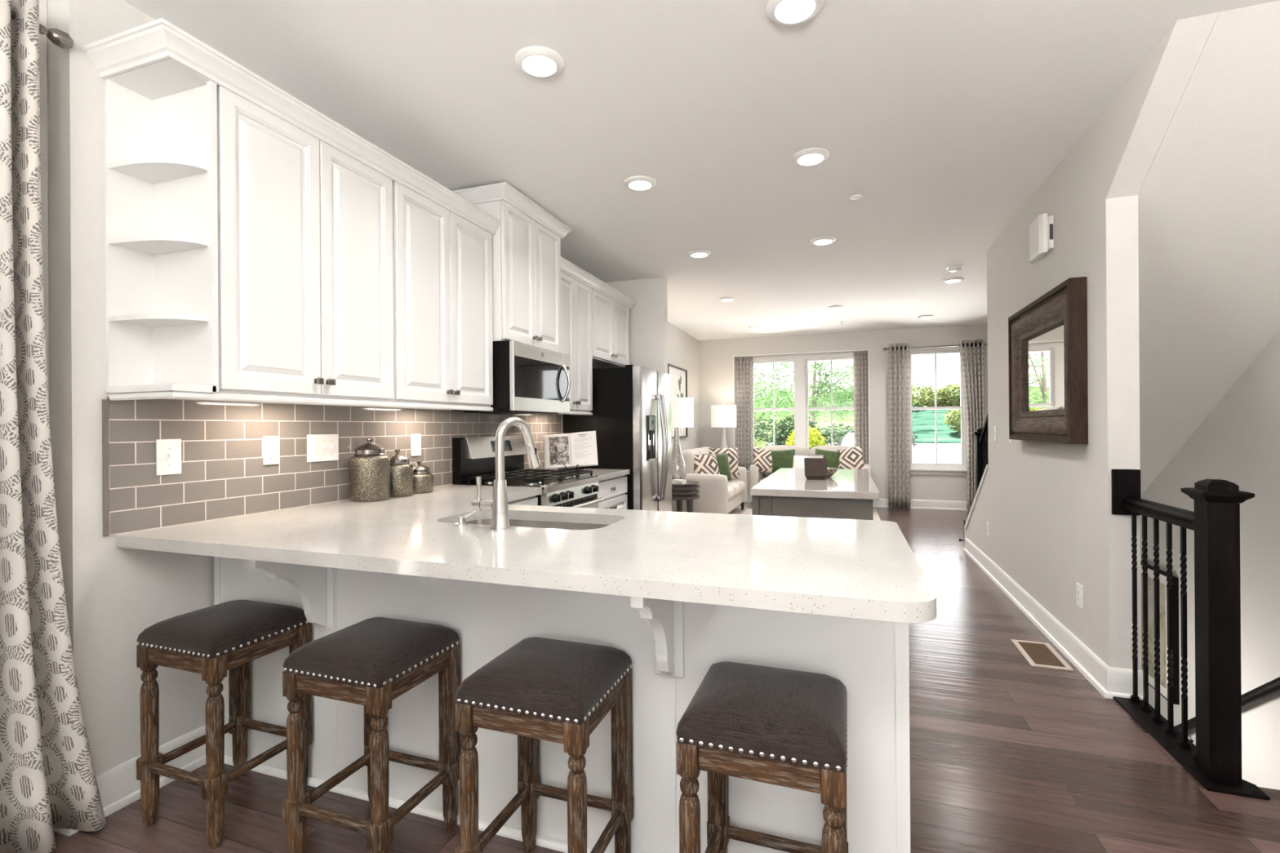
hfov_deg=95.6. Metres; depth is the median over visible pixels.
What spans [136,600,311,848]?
bar stool
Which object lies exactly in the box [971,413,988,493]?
stair railing
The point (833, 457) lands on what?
throw pillow
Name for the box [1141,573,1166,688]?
print
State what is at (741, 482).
seat cushion
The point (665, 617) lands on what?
corbel
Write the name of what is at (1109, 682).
baseboard
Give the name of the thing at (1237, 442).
wall
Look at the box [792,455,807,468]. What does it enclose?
throw pillow
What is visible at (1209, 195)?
wall
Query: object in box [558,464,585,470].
cookbook stand
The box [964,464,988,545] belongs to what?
trim
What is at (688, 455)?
cushion
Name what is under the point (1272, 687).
wall handrail
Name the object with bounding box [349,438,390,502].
canister
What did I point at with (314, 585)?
corbel
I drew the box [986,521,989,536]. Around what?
wall outlet
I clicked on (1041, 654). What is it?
grille
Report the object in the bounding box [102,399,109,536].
trim
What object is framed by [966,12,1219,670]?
wall
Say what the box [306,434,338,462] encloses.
light switch
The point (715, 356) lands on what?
wall
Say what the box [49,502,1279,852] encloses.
floor
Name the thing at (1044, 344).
mirror glass
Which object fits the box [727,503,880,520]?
area rug
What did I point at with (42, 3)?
wall
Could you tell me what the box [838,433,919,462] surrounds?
parked car
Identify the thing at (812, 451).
cushion
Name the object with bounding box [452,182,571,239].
crown molding
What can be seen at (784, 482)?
countertop
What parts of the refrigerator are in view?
freezer door, dispenser panel, handle, door, handle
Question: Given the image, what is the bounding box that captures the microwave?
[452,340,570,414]
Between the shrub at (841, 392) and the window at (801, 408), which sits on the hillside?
the shrub at (841, 392)
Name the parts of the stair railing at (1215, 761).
handrail, floor plate, newel post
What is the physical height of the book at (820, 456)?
0.020 m
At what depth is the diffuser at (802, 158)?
3.17 m
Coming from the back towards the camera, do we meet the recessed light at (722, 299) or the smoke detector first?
the recessed light at (722, 299)
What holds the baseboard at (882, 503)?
attached to the wall at (715, 356)
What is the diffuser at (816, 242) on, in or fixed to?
attached to the recessed light at (824, 240)
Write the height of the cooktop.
0.022 m
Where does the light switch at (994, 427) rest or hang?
attached to the wall at (1046, 507)
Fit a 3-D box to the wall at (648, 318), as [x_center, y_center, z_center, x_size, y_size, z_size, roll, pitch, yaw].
[-0.050,-0.098,5.861,0.661,2.735,0.120,0,0,19]
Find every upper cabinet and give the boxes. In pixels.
[217,84,393,401]
[391,179,493,407]
[474,200,560,352]
[558,271,592,415]
[591,288,629,368]
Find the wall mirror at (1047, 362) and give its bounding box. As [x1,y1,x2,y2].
[1008,276,1088,444]
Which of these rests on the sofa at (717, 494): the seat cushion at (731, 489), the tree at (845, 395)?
the seat cushion at (731, 489)
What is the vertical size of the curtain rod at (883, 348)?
0.043 m
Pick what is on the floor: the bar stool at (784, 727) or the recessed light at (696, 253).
the bar stool at (784, 727)
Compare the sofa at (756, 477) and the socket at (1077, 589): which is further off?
the sofa at (756, 477)
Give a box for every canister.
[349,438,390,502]
[389,448,413,497]
[413,460,433,493]
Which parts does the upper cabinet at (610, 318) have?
door, door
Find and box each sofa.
[671,446,746,513]
[749,444,871,500]
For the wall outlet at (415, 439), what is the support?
attached to the wall at (113, 593)
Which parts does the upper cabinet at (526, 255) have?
door, door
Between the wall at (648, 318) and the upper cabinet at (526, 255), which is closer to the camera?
the upper cabinet at (526, 255)
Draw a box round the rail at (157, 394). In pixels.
[109,391,493,411]
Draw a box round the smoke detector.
[946,264,963,271]
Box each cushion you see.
[681,448,699,473]
[693,448,706,454]
[700,446,710,453]
[728,480,745,492]
[728,483,740,496]
[728,486,734,499]
[762,444,809,475]
[809,445,855,454]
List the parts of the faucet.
lever, spout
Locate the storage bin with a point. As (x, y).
(815, 468)
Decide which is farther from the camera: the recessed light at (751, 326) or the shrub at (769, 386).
the shrub at (769, 386)
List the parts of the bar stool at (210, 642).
leg, leg, seat, leg, leg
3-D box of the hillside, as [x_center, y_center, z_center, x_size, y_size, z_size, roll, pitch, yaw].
[14.189,-0.736,28.404,36.000,2.849,9.000,0,0,19]
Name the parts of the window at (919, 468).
sash, sash, sill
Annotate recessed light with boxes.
[515,45,564,78]
[623,175,656,191]
[688,249,711,257]
[718,297,735,302]
[747,325,760,328]
[766,0,823,25]
[791,147,829,166]
[810,235,835,245]
[827,305,844,309]
[917,315,933,319]
[942,276,964,283]
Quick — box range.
[452,435,604,508]
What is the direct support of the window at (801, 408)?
in the wall at (715, 356)
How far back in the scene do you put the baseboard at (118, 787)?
1.98 m
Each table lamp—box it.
[671,395,693,479]
[711,402,736,448]
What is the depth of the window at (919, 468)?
8.74 m
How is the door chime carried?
attached to the wall at (1046, 507)
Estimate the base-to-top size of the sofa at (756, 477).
0.950 m
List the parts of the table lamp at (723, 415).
lamp shade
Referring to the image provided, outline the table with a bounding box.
[671,480,699,512]
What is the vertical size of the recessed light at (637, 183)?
0.020 m
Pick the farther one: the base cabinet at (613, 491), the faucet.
the base cabinet at (613, 491)
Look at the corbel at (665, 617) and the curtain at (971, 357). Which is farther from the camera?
the curtain at (971, 357)
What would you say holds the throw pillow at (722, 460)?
on the sofa at (717, 494)
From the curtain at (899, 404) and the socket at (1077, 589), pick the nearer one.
the socket at (1077, 589)
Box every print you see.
[667,363,687,438]
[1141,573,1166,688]
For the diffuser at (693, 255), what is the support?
attached to the recessed light at (696, 253)
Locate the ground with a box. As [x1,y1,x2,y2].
[757,442,961,463]
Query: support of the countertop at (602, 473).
on the base cabinet at (613, 491)
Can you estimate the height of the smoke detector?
0.042 m
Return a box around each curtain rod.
[10,9,74,48]
[882,343,987,350]
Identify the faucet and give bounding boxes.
[471,417,540,529]
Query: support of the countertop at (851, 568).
on the base cabinet at (870, 657)
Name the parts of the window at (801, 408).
sash, sash, frame, sash, sash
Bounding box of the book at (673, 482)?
[671,481,686,484]
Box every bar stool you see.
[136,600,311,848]
[282,617,461,852]
[455,637,633,852]
[675,661,848,852]
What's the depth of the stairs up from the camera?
6.33 m
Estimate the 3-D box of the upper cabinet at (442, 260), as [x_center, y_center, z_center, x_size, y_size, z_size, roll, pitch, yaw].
[-1.158,-0.647,3.174,0.354,1.060,0.815,0,0,19]
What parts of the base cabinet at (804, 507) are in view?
corner post, filler panel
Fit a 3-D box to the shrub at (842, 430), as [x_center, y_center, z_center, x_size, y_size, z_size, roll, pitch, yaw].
[5.969,0.581,15.735,2.886,1.391,1.525,0,0,19]
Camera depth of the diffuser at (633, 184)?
3.50 m
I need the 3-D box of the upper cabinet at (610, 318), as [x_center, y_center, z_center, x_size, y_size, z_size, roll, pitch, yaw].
[-0.387,-0.880,5.377,0.354,0.600,0.902,0,0,19]
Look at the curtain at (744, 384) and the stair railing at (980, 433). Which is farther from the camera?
the curtain at (744, 384)
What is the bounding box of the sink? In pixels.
[466,519,608,529]
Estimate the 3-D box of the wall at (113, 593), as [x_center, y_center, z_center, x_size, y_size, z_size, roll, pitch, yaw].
[-0.462,-0.045,5.897,0.159,2.835,8.535,0,0,19]
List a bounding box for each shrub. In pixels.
[753,380,794,412]
[753,414,822,448]
[754,436,770,448]
[785,426,826,449]
[793,382,852,411]
[817,422,918,448]
[911,382,956,406]
[933,382,960,406]
[943,408,960,434]
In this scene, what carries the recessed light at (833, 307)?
in the ceiling
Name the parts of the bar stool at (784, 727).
leg, leg, seat, leg, leg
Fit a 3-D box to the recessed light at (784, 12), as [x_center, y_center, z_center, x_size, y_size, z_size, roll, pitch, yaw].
[0.540,-1.462,2.023,0.194,0.020,0.194,0,0,19]
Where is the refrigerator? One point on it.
(630, 419)
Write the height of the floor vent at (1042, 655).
0.006 m
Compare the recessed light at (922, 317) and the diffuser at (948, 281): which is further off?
the recessed light at (922, 317)
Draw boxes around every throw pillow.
[693,453,719,474]
[702,453,731,480]
[707,447,739,478]
[752,447,773,473]
[771,448,795,473]
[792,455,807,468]
[814,448,839,468]
[835,445,864,469]
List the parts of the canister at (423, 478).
lid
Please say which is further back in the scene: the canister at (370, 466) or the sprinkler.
the sprinkler
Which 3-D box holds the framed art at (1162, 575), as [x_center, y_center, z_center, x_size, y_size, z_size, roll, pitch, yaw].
[3.902,1.499,4.523,0.045,0.885,0.987,0,0,19]
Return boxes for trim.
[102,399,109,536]
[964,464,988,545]
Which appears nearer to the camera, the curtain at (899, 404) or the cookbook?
the cookbook
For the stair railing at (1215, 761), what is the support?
on the floor
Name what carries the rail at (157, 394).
attached to the upper cabinet at (305, 226)
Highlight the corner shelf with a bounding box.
[104,57,218,393]
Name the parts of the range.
burner, backguard panel, burner, burner knob, burner knob, trim, control panel, burner knob, oven door, oven handle, burner knob, burner knob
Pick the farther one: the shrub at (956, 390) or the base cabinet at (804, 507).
the shrub at (956, 390)
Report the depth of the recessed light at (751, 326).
8.55 m
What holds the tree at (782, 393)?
on the ground
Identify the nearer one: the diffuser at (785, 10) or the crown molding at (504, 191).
the diffuser at (785, 10)
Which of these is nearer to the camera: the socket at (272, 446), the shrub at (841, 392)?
the socket at (272, 446)
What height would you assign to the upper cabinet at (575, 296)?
1.086 m
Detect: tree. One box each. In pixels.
[753,361,794,422]
[808,360,853,447]
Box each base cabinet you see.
[213,556,910,852]
[507,495,537,505]
[597,475,627,509]
[751,495,873,519]
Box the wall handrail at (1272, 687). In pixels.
[1174,676,1279,742]
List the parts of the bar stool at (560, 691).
leg, leg, seat, leg, leg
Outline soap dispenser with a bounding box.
[453,510,477,525]
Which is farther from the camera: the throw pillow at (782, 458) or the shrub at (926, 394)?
the shrub at (926, 394)
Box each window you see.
[733,349,870,472]
[909,346,966,475]
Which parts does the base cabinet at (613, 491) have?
door, drawer, door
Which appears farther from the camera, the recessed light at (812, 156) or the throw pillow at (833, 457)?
the throw pillow at (833, 457)
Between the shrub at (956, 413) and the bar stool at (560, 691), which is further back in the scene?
the shrub at (956, 413)
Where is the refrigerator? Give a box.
[563,364,671,511]
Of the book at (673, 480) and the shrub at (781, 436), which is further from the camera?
the shrub at (781, 436)
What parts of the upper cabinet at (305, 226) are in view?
door, knob, knob, door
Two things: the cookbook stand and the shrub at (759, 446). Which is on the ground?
the shrub at (759, 446)
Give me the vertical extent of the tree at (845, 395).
4.081 m
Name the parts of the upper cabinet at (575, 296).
door, light rail, door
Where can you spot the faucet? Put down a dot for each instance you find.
(499, 506)
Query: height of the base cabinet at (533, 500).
0.872 m
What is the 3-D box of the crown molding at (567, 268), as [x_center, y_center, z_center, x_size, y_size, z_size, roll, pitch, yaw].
[-0.483,-1.201,5.071,0.379,0.078,1.657,0,0,19]
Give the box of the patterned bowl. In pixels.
[826,467,838,477]
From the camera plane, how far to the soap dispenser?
2.10 m
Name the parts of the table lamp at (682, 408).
lamp shade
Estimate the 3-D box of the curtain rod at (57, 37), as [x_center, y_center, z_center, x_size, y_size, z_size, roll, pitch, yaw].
[-2.004,-1.208,1.412,0.158,0.049,0.944,0,0,19]
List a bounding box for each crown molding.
[83,17,501,234]
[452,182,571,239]
[560,256,636,309]
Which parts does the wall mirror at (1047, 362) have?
cove molding, frame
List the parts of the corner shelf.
panel, panel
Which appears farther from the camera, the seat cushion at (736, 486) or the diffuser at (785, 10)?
the seat cushion at (736, 486)
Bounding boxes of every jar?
[390,463,413,497]
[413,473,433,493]
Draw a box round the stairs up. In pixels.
[963,490,975,536]
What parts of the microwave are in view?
door, control glass, handle, control panel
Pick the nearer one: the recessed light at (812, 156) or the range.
the recessed light at (812, 156)
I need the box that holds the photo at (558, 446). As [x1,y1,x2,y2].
[548,435,569,465]
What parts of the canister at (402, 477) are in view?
lid knob, lid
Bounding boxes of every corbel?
[248,560,334,628]
[630,596,684,677]
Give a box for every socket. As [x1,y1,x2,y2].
[268,442,275,458]
[414,439,418,450]
[1076,588,1079,603]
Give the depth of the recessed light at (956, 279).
5.83 m
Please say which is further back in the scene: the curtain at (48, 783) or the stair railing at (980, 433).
the stair railing at (980, 433)
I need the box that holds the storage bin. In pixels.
[804,457,826,479]
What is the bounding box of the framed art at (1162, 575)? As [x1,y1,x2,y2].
[1140,560,1179,705]
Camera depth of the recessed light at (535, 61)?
2.31 m
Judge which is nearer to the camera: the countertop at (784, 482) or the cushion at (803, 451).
the countertop at (784, 482)
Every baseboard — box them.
[53,724,205,836]
[744,494,968,511]
[963,537,1142,699]
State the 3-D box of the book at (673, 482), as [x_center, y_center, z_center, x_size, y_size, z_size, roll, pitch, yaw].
[0.454,0.654,6.753,0.150,0.022,0.110,0,0,29]
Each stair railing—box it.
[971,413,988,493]
[1111,469,1270,799]
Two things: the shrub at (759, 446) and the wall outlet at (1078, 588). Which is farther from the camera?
the shrub at (759, 446)
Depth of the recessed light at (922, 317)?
7.81 m
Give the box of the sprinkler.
[849,194,862,199]
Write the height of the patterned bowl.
0.061 m
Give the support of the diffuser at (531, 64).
attached to the recessed light at (535, 61)
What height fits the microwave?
0.428 m
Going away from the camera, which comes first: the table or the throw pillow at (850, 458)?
the table
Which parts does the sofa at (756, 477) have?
arm, arm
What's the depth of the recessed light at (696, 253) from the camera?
4.89 m
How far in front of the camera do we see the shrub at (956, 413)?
25.33 m
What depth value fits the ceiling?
2.72 m
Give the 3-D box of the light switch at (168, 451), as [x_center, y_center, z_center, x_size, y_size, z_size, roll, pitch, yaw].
[-1.699,0.110,2.098,0.017,0.128,0.082,0,0,19]
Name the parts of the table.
leg, leg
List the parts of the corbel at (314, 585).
plate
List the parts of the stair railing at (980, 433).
newel post, handrail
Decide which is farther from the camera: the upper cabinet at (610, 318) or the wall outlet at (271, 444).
the upper cabinet at (610, 318)
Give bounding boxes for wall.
[10,0,48,405]
[46,0,699,776]
[604,276,667,373]
[698,324,988,501]
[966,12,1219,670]
[1137,0,1279,494]
[1140,328,1279,790]
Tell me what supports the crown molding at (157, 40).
attached to the upper cabinet at (305, 226)
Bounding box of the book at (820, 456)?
[807,454,823,458]
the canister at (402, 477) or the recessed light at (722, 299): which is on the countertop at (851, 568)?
the canister at (402, 477)
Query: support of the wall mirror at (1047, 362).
attached to the wall at (1046, 507)
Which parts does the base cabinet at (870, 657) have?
shoe molding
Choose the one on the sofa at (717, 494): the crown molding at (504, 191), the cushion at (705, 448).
the cushion at (705, 448)
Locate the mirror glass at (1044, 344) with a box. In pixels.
[1025,324,1064,408]
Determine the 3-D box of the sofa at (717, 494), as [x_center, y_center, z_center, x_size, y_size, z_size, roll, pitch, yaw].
[0.937,0.775,8.097,0.872,0.950,1.648,0,0,19]
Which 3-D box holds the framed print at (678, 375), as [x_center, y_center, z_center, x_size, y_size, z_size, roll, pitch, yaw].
[0.551,-0.353,8.525,0.035,1.040,1.015,0,0,19]
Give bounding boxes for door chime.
[1029,213,1053,262]
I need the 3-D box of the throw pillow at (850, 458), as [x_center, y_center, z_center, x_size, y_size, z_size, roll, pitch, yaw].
[3.054,0.500,8.446,0.464,0.446,0.209,0,0,36]
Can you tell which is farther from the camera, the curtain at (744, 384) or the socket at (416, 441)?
the curtain at (744, 384)
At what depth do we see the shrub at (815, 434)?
12.60 m
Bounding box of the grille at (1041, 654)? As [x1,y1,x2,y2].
[1017,641,1064,666]
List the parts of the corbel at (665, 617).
plate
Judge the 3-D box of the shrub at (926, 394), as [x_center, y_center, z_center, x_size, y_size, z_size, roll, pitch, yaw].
[14.626,-1.463,30.381,3.525,1.642,2.566,0,0,19]
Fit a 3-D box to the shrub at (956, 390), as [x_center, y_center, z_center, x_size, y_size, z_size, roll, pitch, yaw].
[16.321,-1.475,29.766,2.448,1.508,1.740,0,0,19]
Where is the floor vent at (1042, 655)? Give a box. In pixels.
[1011,639,1073,671]
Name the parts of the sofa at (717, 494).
arm, arm, leg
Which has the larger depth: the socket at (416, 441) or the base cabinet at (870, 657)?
the socket at (416, 441)
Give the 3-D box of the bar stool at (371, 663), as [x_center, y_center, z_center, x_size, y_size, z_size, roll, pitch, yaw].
[-0.792,0.941,1.748,0.355,0.662,0.348,0,0,20]
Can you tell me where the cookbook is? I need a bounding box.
[543,431,598,469]
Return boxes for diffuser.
[522,55,555,74]
[629,181,650,189]
[691,253,706,257]
[775,0,814,21]
[798,154,822,164]
[814,240,831,244]
[946,280,959,282]
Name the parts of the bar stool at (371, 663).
leg, seat, leg, leg, leg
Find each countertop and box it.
[115,484,936,622]
[555,468,630,480]
[750,467,879,499]
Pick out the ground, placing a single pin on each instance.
(950, 453)
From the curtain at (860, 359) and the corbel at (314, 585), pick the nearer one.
the corbel at (314, 585)
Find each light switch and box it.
[155,439,181,475]
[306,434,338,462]
[993,426,996,441]
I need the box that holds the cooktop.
[461,475,586,489]
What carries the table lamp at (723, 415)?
on the end table
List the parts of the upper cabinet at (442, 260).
door, knob, knob, door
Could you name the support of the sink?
in the countertop at (851, 568)
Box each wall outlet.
[262,435,279,465]
[410,433,421,456]
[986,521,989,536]
[1075,582,1083,608]
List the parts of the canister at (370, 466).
lid, lid knob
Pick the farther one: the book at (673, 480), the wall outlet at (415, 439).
the book at (673, 480)
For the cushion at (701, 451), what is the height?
0.505 m
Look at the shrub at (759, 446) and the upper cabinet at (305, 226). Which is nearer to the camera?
the upper cabinet at (305, 226)
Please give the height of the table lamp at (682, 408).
1.046 m
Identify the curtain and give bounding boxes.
[0,0,106,852]
[736,356,753,468]
[853,351,867,463]
[888,342,910,508]
[958,338,984,510]
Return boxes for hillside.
[753,394,960,443]
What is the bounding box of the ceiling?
[122,0,1279,340]
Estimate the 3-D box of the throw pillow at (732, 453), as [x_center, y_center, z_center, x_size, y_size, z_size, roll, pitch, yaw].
[1.196,0.528,8.419,0.471,0.437,0.222,0,0,0]
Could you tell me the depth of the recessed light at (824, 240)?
4.56 m
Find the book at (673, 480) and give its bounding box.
[671,479,685,482]
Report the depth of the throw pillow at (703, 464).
7.57 m
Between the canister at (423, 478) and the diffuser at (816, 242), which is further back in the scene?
the diffuser at (816, 242)
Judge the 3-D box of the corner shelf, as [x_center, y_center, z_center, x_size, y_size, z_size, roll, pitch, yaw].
[-1.603,-0.644,1.948,0.324,1.062,0.145,0,0,19]

